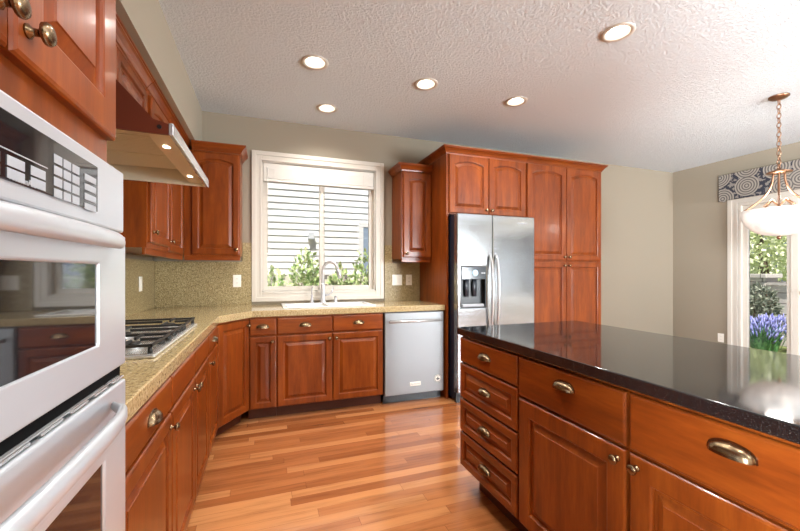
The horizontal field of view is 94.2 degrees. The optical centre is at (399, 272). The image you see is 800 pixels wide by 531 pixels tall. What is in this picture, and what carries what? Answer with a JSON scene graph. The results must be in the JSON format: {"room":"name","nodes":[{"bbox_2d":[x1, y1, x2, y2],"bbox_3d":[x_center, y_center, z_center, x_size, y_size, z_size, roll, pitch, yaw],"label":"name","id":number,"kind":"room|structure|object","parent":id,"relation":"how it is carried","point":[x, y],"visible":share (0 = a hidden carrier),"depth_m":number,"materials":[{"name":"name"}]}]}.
{"room":"kitchen","nodes":[
{"label":"kitchen","id":0,"kind":"room"},
{"bbox_2d":[125,253,152,260],"bbox_3d":[-1.107,-0.242,0.005,0.160,2.950,7.080,0,0,-20],"label":"wall","id":1,"kind":"structure","parent":0,"point":[127,255],"depth_m":2.98,"materials":[{"name":"brown paint"}]},
{"bbox_2d":[116,12,154,111],"bbox_3d":[-1.428,-0.990,1.659,0.354,0.255,0.920,0,0,-20],"label":"upper cabinet","id":2,"kind":"object","parent":1,"relation":"attached to","point":[132,72],"visible":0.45,"depth_m":1.86,"materials":[{"name":"brown wood"}]},
{"bbox_2d":[125,258,154,316],"bbox_3d":[-1.734,0.109,2.001,0.014,0.418,2.897,0,0,-20],"label":"backsplash","id":3,"kind":"structure","parent":1,"relation":"attached to","point":[136,301],"depth_m":2.93,"materials":[{"name":"beige stone"}]},
{"bbox_2d":[139,277,141,291],"bbox_3d":[-2.071,0.094,2.974,0.010,0.118,0.072,0,0,-20],"label":"wall switch","id":4,"kind":"object","parent":3,"relation":"attached to","point":[140,278],"visible":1,"depth_m":2.96,"materials":[{"name":"white plastic"}]},
{"bbox_2d":[119,80,174,256],"bbox_3d":[-1.665,-0.610,2.328,0.360,1.014,0.485,0,0,-20],"label":"upper cabinet","id":5,"kind":"object","parent":1,"relation":"attached to","point":[146,205],"visible":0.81,"depth_m":2.18,"materials":[{"name":"brown wood"}]},
{"bbox_2d":[107,80,208,187],"bbox_3d":[-1.298,-0.684,1.714,0.629,0.346,0.914,0,0,-20],"label":"range hood","id":6,"kind":"object","parent":1,"relation":"attached to","point":[145,148],"visible":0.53,"depth_m":1.76,"materials":[{"name":"silver"}]},
{"bbox_2d":[125,115,190,259],"bbox_3d":[-1.863,-0.610,2.866,0.354,1.014,0.658,0,0,-20],"label":"upper cabinet","id":7,"kind":"object","parent":1,"relation":"attached to","point":[176,249],"visible":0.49,"depth_m":2.83,"materials":[{"name":"brown wood"}]},
{"bbox_2d":[116,0,201,150],"bbox_3d":[-0.873,-1.318,0.174,0.395,0.398,6.920,0,0,-20],"label":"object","id":8,"kind":"structure","parent":1,"relation":"attached to","point":[145,21],"depth_m":2.17,"materials":[{"name":"beige paint"}]},
{"bbox_2d":[186,395,519,530],"bbox_3d":[2.135,1.308,1.258,7.110,0.150,7.240,0,0,-20],"label":"floor","id":9,"kind":"structure","parent":0,"point":[395,466],"depth_m":2.25,"materials":[{"name":"brown wood"}]},
{"bbox_2d":[0,0,115,162],"bbox_3d":[-0.784,0.060,0.366,0.687,2.345,0.712,0,0,-20],"label":"tall cabinet","id":10,"kind":"object","parent":9,"relation":"on","point":[58,57],"visible":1,"depth_m":0.61,"materials":[{"name":"brown wood"}]},
{"bbox_2d":[0,90,127,530],"bbox_3d":[-0.742,0.297,0.393,0.670,1.022,0.685,0,0,-20],"label":"wall oven","id":11,"kind":"object","parent":10,"relation":"in","point":[64,414],"visible":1,"depth_m":0.54,"materials":[{"name":"silver metal"}]},
{"bbox_2d":[125,377,179,530],"bbox_3d":[-1.023,0.803,1.011,0.650,0.859,0.555,0,0,-20],"label":"base cabinet","id":12,"kind":"object","parent":9,"relation":"on","point":[148,434],"visible":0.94,"depth_m":1.12,"materials":[{"name":"brown wood"}]},
{"bbox_2d":[120,300,444,423],"bbox_3d":[-0.514,0.344,2.440,2.604,0.053,2.898,0,0,-20],"label":"countertop","id":13,"kind":"structure","parent":12,"relation":"on","point":[143,378],"depth_m":2.56,"materials":[{"name":"beige stone"}]},
{"bbox_2d":[125,317,196,359],"bbox_3d":[-1.299,0.316,1.711,0.515,0.103,0.900,0,0,-20],"label":"gas cooktop","id":14,"kind":"object","parent":13,"relation":"in","point":[141,341],"visible":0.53,"depth_m":1.67,"materials":[{"name":"silver metal"}]},
{"bbox_2d":[310,286,313,302],"bbox_3d":[-0.881,0.224,3.729,0.038,0.168,0.066,0,0,-20],"label":"water tap","id":15,"kind":"object","parent":13,"relation":"on","point":[312,286],"visible":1,"depth_m":3.73,"materials":[{"name":"silver metal"}]},
{"bbox_2d":[281,301,375,308],"bbox_3d":[-0.700,0.406,3.596,0.840,0.195,0.470,0,0,-20],"label":"sink","id":16,"kind":"object","parent":13,"relation":"in","point":[353,303],"visible":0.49,"depth_m":3.66,"materials":[{"name":"white ceramic"}]},
{"bbox_2d":[286,304,326,306],"bbox_3d":[-0.878,0.410,3.502,0.362,0.186,0.345,0,0,-20],"label":"basin","id":17,"kind":"object","parent":16,"relation":"in","point":[287,305],"depth_m":3.65,"materials":[{"name":"white ceramic"}]},
{"bbox_2d":[330,303,367,305],"bbox_3d":[-0.503,0.410,3.637,0.362,0.186,0.345,0,0,-20],"label":"basin","id":18,"kind":"object","parent":16,"relation":"in","point":[331,304],"depth_m":3.78,"materials":[{"name":"white ceramic"}]},
{"bbox_2d":[320,261,342,302],"bbox_3d":[-0.688,0.095,3.749,0.260,0.424,0.077,0,0,22],"label":"faucet","id":19,"kind":"object","parent":13,"relation":"on","point":[325,264],"visible":1,"depth_m":3.76,"materials":[{"name":"silver metal"}]},
{"bbox_2d":[168,336,207,530],"bbox_3d":[-1.274,0.803,1.707,0.650,0.859,0.924,0,0,-20],"label":"base cabinet","id":20,"kind":"object","parent":9,"relation":"on","point":[189,408],"visible":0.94,"depth_m":1.66,"materials":[{"name":"brown wood"}]},
{"bbox_2d":[206,326,217,457],"bbox_3d":[-1.510,0.803,2.363,0.650,0.859,0.468,0,0,-20],"label":"base cabinet","id":21,"kind":"object","parent":9,"relation":"on","point":[212,356],"visible":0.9,"depth_m":2.41,"materials":[{"name":"brown wood"}]},
{"bbox_2d":[215,318,250,436],"bbox_3d":[-1.662,0.803,3.052,0.831,0.859,0.930,0,0,-20],"label":"base cabinet","id":22,"kind":"object","parent":9,"relation":"on","point":[233,336],"visible":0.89,"depth_m":2.85,"materials":[{"name":"brown wood"}]},
{"bbox_2d":[248,317,276,418],"bbox_3d":[-1.235,0.803,3.350,0.222,0.859,0.650,0,0,-20],"label":"base cabinet","id":23,"kind":"object","parent":9,"relation":"on","point":[263,330],"visible":0.98,"depth_m":3.08,"materials":[{"name":"brown wood"}]},
{"bbox_2d":[276,313,382,415],"bbox_3d":[-0.691,0.803,3.546,0.933,0.859,0.650,0,0,-20],"label":"base cabinet","id":24,"kind":"object","parent":9,"relation":"on","point":[324,362],"visible":1,"depth_m":3.27,"materials":[{"name":"brown wood"}]},
{"bbox_2d":[381,310,442,403],"bbox_3d":[0.049,0.804,3.787,0.608,0.857,0.667,0,0,-20],"label":"dishwasher","id":25,"kind":"object","parent":9,"relation":"on","point":[412,340],"visible":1,"depth_m":3.52,"materials":[{"name":"silver metal"}]},
{"bbox_2d":[417,144,528,398],"bbox_3d":[0.760,0.005,4.053,0.982,2.455,0.724,0,0,-20],"label":"tall cabinet","id":26,"kind":"object","parent":9,"relation":"on","point":[468,180],"visible":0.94,"depth_m":3.74,"materials":[{"name":"brown wood"}]},
{"bbox_2d":[448,213,533,402],"bbox_3d":[0.831,0.339,3.953,0.880,1.788,0.845,0,0,-20],"label":"refrigerator","id":27,"kind":"object","parent":9,"relation":"on","point":[491,257],"visible":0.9,"depth_m":3.59,"materials":[{"name":"silver metal"}]},
{"bbox_2d":[460,336,528,530],"bbox_3d":[0.709,0.796,1.992,0.647,0.873,0.523,0,0,-20],"label":"base cabinet","id":28,"kind":"object","parent":9,"relation":"on","point":[489,374],"visible":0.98,"depth_m":1.84,"materials":[{"name":"brown wood"}]},
{"bbox_2d":[525,155,607,323],"bbox_3d":[1.742,0.005,4.407,1.102,2.455,0.724,0,0,-20],"label":"pantry cabinet","id":29,"kind":"object","parent":9,"relation":"on","point":[563,197],"visible":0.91,"depth_m":4.09,"materials":[{"name":"brown wood"}]},
{"bbox_2d":[519,355,631,530],"bbox_3d":[0.886,0.796,1.495,0.650,0.873,0.530,0,0,-20],"label":"base cabinet","id":30,"kind":"object","parent":9,"relation":"on","point":[574,428],"visible":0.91,"depth_m":1.36,"materials":[{"name":"brown wood"}]},
{"bbox_2d":[626,391,799,530],"bbox_3d":[1.066,0.796,0.995,0.650,0.873,0.530,0,0,-20],"label":"base cabinet","id":31,"kind":"object","parent":9,"relation":"on","point":[688,469],"visible":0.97,"depth_m":0.94,"materials":[{"name":"brown wood"}]},
{"bbox_2d":[457,321,799,444],"bbox_3d":[1.019,0.338,1.539,0.880,0.040,1.628,0,0,-20],"label":"countertop","id":32,"kind":"structure","parent":31,"relation":"on","point":[752,388],"depth_m":1.27,"materials":[{"name":"black stone"}]},
{"bbox_2d":[153,111,672,335],"bbox_3d":[0.935,-0.242,4.588,7.110,2.950,0.160,0,0,-20],"label":"wall","id":33,"kind":"structure","parent":0,"point":[636,203],"depth_m":5.23,"materials":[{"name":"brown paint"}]},
{"bbox_2d":[155,243,251,306],"bbox_3d":[-1.832,0.015,3.499,0.813,0.604,0.014,0,0,-20],"label":"backsplash","id":34,"kind":"structure","parent":33,"relation":"attached to","point":[177,283],"depth_m":3.49,"materials":[{"name":"beige stone"}]},
{"bbox_2d":[233,275,240,286],"bbox_3d":[-1.569,0.085,3.581,0.072,0.118,0.009,0,0,-20],"label":"wall outlet","id":35,"kind":"object","parent":34,"relation":"attached to","point":[236,278],"visible":1,"depth_m":3.58,"materials":[{"name":"white plastic"}]},
{"bbox_2d":[184,140,247,260],"bbox_3d":[-1.652,-0.610,3.372,0.492,1.014,0.373,0,0,-20],"label":"upper cabinet","id":36,"kind":"object","parent":33,"relation":"attached to","point":[212,214],"visible":0.98,"depth_m":3.23,"materials":[{"name":"brown wood"}]},
{"bbox_2d":[252,150,383,301],"bbox_3d":[-0.842,-0.452,3.937,1.349,1.484,0.182,0,0,-20],"label":"window","id":37,"kind":"structure","parent":33,"relation":"in","point":[261,292],"depth_m":3.87,"materials":[{"name":"beige paint"}]},
{"bbox_2d":[263,163,373,252],"bbox_3d":[-0.826,-0.637,3.894,1.133,0.900,0.054,0,0,-20],"label":"window blind","id":38,"kind":"object","parent":37,"relation":"attached to","point":[275,173],"visible":1,"depth_m":3.86,"materials":[{"name":"white"}]},
{"bbox_2d":[384,245,419,300],"bbox_3d":[0.025,0.010,4.168,0.420,0.614,0.014,0,0,-20],"label":"backsplash","id":39,"kind":"structure","parent":33,"relation":"attached to","point":[403,292],"depth_m":4.15,"materials":[{"name":"beige stone"}]},
{"bbox_2d":[392,275,401,284],"bbox_3d":[-0.031,0.087,4.135,0.116,0.118,0.010,0,0,-20],"label":"wall switch","id":40,"kind":"object","parent":39,"relation":"attached to","point":[396,279],"visible":1,"depth_m":4.13,"materials":[{"name":"white plastic"}]},
{"bbox_2d":[406,275,411,284],"bbox_3d":[0.101,0.087,4.183,0.072,0.118,0.009,0,0,-20],"label":"wall outlet","id":41,"kind":"object","parent":39,"relation":"attached to","point":[408,277],"visible":1,"depth_m":4.18,"materials":[{"name":"white plastic"}]},
{"bbox_2d":[388,162,432,262],"bbox_3d":[0.106,-0.610,4.004,0.383,1.014,0.375,0,0,-20],"label":"upper cabinet","id":42,"kind":"object","parent":33,"relation":"attached to","point":[411,191],"visible":1,"depth_m":3.88,"materials":[{"name":"brown wood"}]},
{"bbox_2d":[401,258,430,262],"bbox_3d":[0.157,-0.123,3.939,0.331,0.040,0.094,0,0,-20],"label":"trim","id":43,"kind":"structure","parent":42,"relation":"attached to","point":[428,260],"depth_m":3.90,"materials":[{"name":"brown wood"}]},
{"bbox_2d":[158,0,799,171],"bbox_3d":[2.135,-1.532,1.258,7.110,0.030,7.240,0,0,-20],"label":"ceiling","id":44,"kind":"structure","parent":0,"point":[693,83],"depth_m":2.80,"materials":[{"name":"white paint"}]},
{"bbox_2d":[301,55,328,69],"bbox_3d":[-0.614,-1.552,2.688,0.194,0.086,0.194,0,0,-20],"label":"recessed light","id":45,"kind":"object","parent":44,"relation":"in","point":[314,62],"visible":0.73,"depth_m":2.72,"materials":[{"name":"beige paint"}]},
{"bbox_2d":[316,104,337,112],"bbox_3d":[-0.674,-1.552,3.441,0.194,0.086,0.194,0,0,-20],"label":"recessed light","id":46,"kind":"object","parent":44,"relation":"in","point":[325,108],"visible":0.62,"depth_m":3.48,"materials":[{"name":"beige paint"}]},
{"bbox_2d":[414,78,437,90],"bbox_3d":[0.210,-1.552,2.999,0.194,0.086,0.194,0,0,-20],"label":"recessed light","id":47,"kind":"object","parent":44,"relation":"in","point":[425,84],"visible":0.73,"depth_m":3.04,"materials":[{"name":"beige paint"}]},
{"bbox_2d":[505,96,527,106],"bbox_3d":[1.030,-1.552,3.300,0.194,0.086,0.194,0,0,-20],"label":"recessed light","id":48,"kind":"object","parent":44,"relation":"in","point":[515,101],"visible":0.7,"depth_m":3.34,"materials":[{"name":"beige paint"}]},
{"bbox_2d":[601,22,635,41],"bbox_3d":[1.378,-1.552,2.351,0.194,0.086,0.194,0,0,-20],"label":"recessed light","id":49,"kind":"object","parent":44,"relation":"in","point":[620,31],"visible":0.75,"depth_m":2.37,"materials":[{"name":"beige paint"}]},
{"bbox_2d":[738,92,799,238],"bbox_3d":[3.267,-0.899,3.207,0.520,1.234,0.520,0,0,-20],"label":"pendant lamp","id":50,"kind":"object","parent":44,"relation":"hanging from","point":[778,221],"visible":1,"depth_m":3.15,"materials":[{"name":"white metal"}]},
{"bbox_2d":[673,142,799,343],"bbox_3d":[5.431,-0.242,2.360,0.160,2.950,7.080,0,0,-20],"label":"wall","id":51,"kind":"structure","parent":0,"point":[699,218],"depth_m":5.27,"materials":[{"name":"brown paint"}]},
{"bbox_2d":[718,333,723,342],"bbox_3d":[4.367,0.893,5.065,0.009,0.118,0.072,0,0,-20],"label":"wall outlet","id":52,"kind":"object","parent":51,"relation":"attached to","point":[720,336],"visible":1,"depth_m":5.07,"materials":[{"name":"white plastic"}]},
{"bbox_2d":[719,158,799,201],"bbox_3d":[4.747,-1.120,3.833,0.128,0.350,2.503,0,0,-20],"label":"window valance","id":53,"kind":"object","parent":51,"relation":"attached to","point":[751,182],"visible":1,"depth_m":4.61,"materials":[{"name":"fabric"}]},
{"bbox_2d":[727,189,799,355],"bbox_3d":[4.852,0.113,3.895,0.210,2.240,2.360,0,0,-20],"label":"window frame","id":54,"kind":"structure","parent":51,"relation":"in","point":[738,235],"depth_m":4.84,"materials":[{"name":"beige paint"}]},
{"label":"outside","id":55,"kind":"structure","parent":0,"visible":0},
{"bbox_2d":[750,343,786,352],"bbox_3d":[4.026,1.470,3.576,34.000,0.165,28.000,0,0,-20],"label":"terrain","id":56,"kind":"structure","parent":55,"point":[783,349],"depth_m":6.68,"materials":[{"name":"green plant"}]},
{"bbox_2d":[267,264,287,285],"bbox_3d":[-1.709,0.640,4.971,0.623,1.497,0.622,0,0,-20],"label":"shrub","id":57,"kind":"object","parent":56,"relation":"on","point":[271,273],"visible":0.07,"depth_m":4.93,"materials":[{"name":"green plant"}]},
{"bbox_2d":[286,247,318,285],"bbox_3d":[-1.462,0.507,5.771,0.689,1.807,0.682,0,0,-20],"label":"shrub","id":58,"kind":"object","parent":56,"relation":"on","point":[311,281],"visible":0.23,"depth_m":5.71,"materials":[{"name":"green plant"}]},
{"bbox_2d":[267,182,367,285],"bbox_3d":[-2.419,-1.477,8.190,12.800,5.820,3.350,0,0,-20],"label":"neighbor house","id":59,"kind":"structure","parent":56,"relation":"on","point":[293,209],"depth_m":6.86,"materials":[{"name":"white paint"}]},
{"bbox_2d":[308,232,313,239],"bbox_3d":[-1.623,-0.662,6.792,0.110,0.130,0.100,0,0,-20],"label":"vent","id":60,"kind":"object","parent":59,"relation":"attached to","point":[310,234],"depth_m":6.75,"materials":[{"name":"white"}]},
{"bbox_2d":[267,274,367,285],"bbox_3d":[-1.204,0.711,6.292,7.000,1.355,0.065,0,0,-20],"label":"shrub","id":61,"kind":"object","parent":56,"relation":"on","point":[287,278],"visible":0.06,"depth_m":6.09,"materials":[{"name":"green plant"}]},
{"bbox_2d":[325,261,353,284],"bbox_3d":[-0.854,0.632,5.242,0.613,1.571,0.595,0,0,15],"label":"shrub","id":62,"kind":"object","parent":56,"relation":"on","point":[333,281],"visible":0.08,"depth_m":5.20,"materials":[{"name":"green plant"}]},
{"bbox_2d":[347,248,367,284],"bbox_3d":[-0.576,0.494,6.069,0.726,1.790,0.710,0,0,-20],"label":"shrub","id":63,"kind":"object","parent":56,"relation":"on","point":[360,267],"visible":0.12,"depth_m":6.01,"materials":[{"name":"green plant"}]},
{"bbox_2d":[750,274,782,324],"bbox_3d":[7.081,0.711,7.578,0.540,1.355,0.860,0,0,-20],"label":"wall pier","id":64,"kind":"structure","parent":56,"relation":"on","point":[762,279],"depth_m":7.21,"materials":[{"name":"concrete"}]},
{"bbox_2d":[750,281,784,331],"bbox_3d":[6.691,0.790,6.949,0.680,1.268,0.696,0,0,-20],"label":"bush","id":65,"kind":"object","parent":56,"relation":"on","point":[764,305],"visible":0.38,"depth_m":6.82,"materials":[{"name":"green plant"}]},
{"bbox_2d":[750,314,784,350],"bbox_3d":[5.773,1.028,5.901,0.595,0.721,0.657,0,0,-20],"label":"plant","id":66,"kind":"object","parent":56,"relation":"on","point":[761,338],"visible":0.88,"depth_m":5.85,"materials":[{"name":"purple plant"}]},
{"bbox_2d":[750,205,786,281],"bbox_3d":[9.793,-0.850,10.032,3.250,4.486,3.326,0,0,-20],"label":"tree","id":67,"kind":"object","parent":56,"relation":"on","point":[761,254],"visible":0.08,"depth_m":9.71,"materials":[{"name":"green plant"}]},
{"bbox_2d":[750,313,786,351],"bbox_3d":[6.214,1.037,6.281,0.568,0.703,0.595,0,0,-20],"label":"plant","id":68,"kind":"object","parent":56,"relation":"on","point":[779,317],"visible":0.23,"depth_m":6.16,"materials":[{"name":"purple plant"}]},
{"bbox_2d":[767,282,786,346],"bbox_3d":[8.111,0.785,4.702,0.370,1.205,5.350,0,0,-20],"label":"wall","id":69,"kind":"structure","parent":56,"relation":"on","point":[781,287],"depth_m":6.97,"materials":[{"name":"concrete"}]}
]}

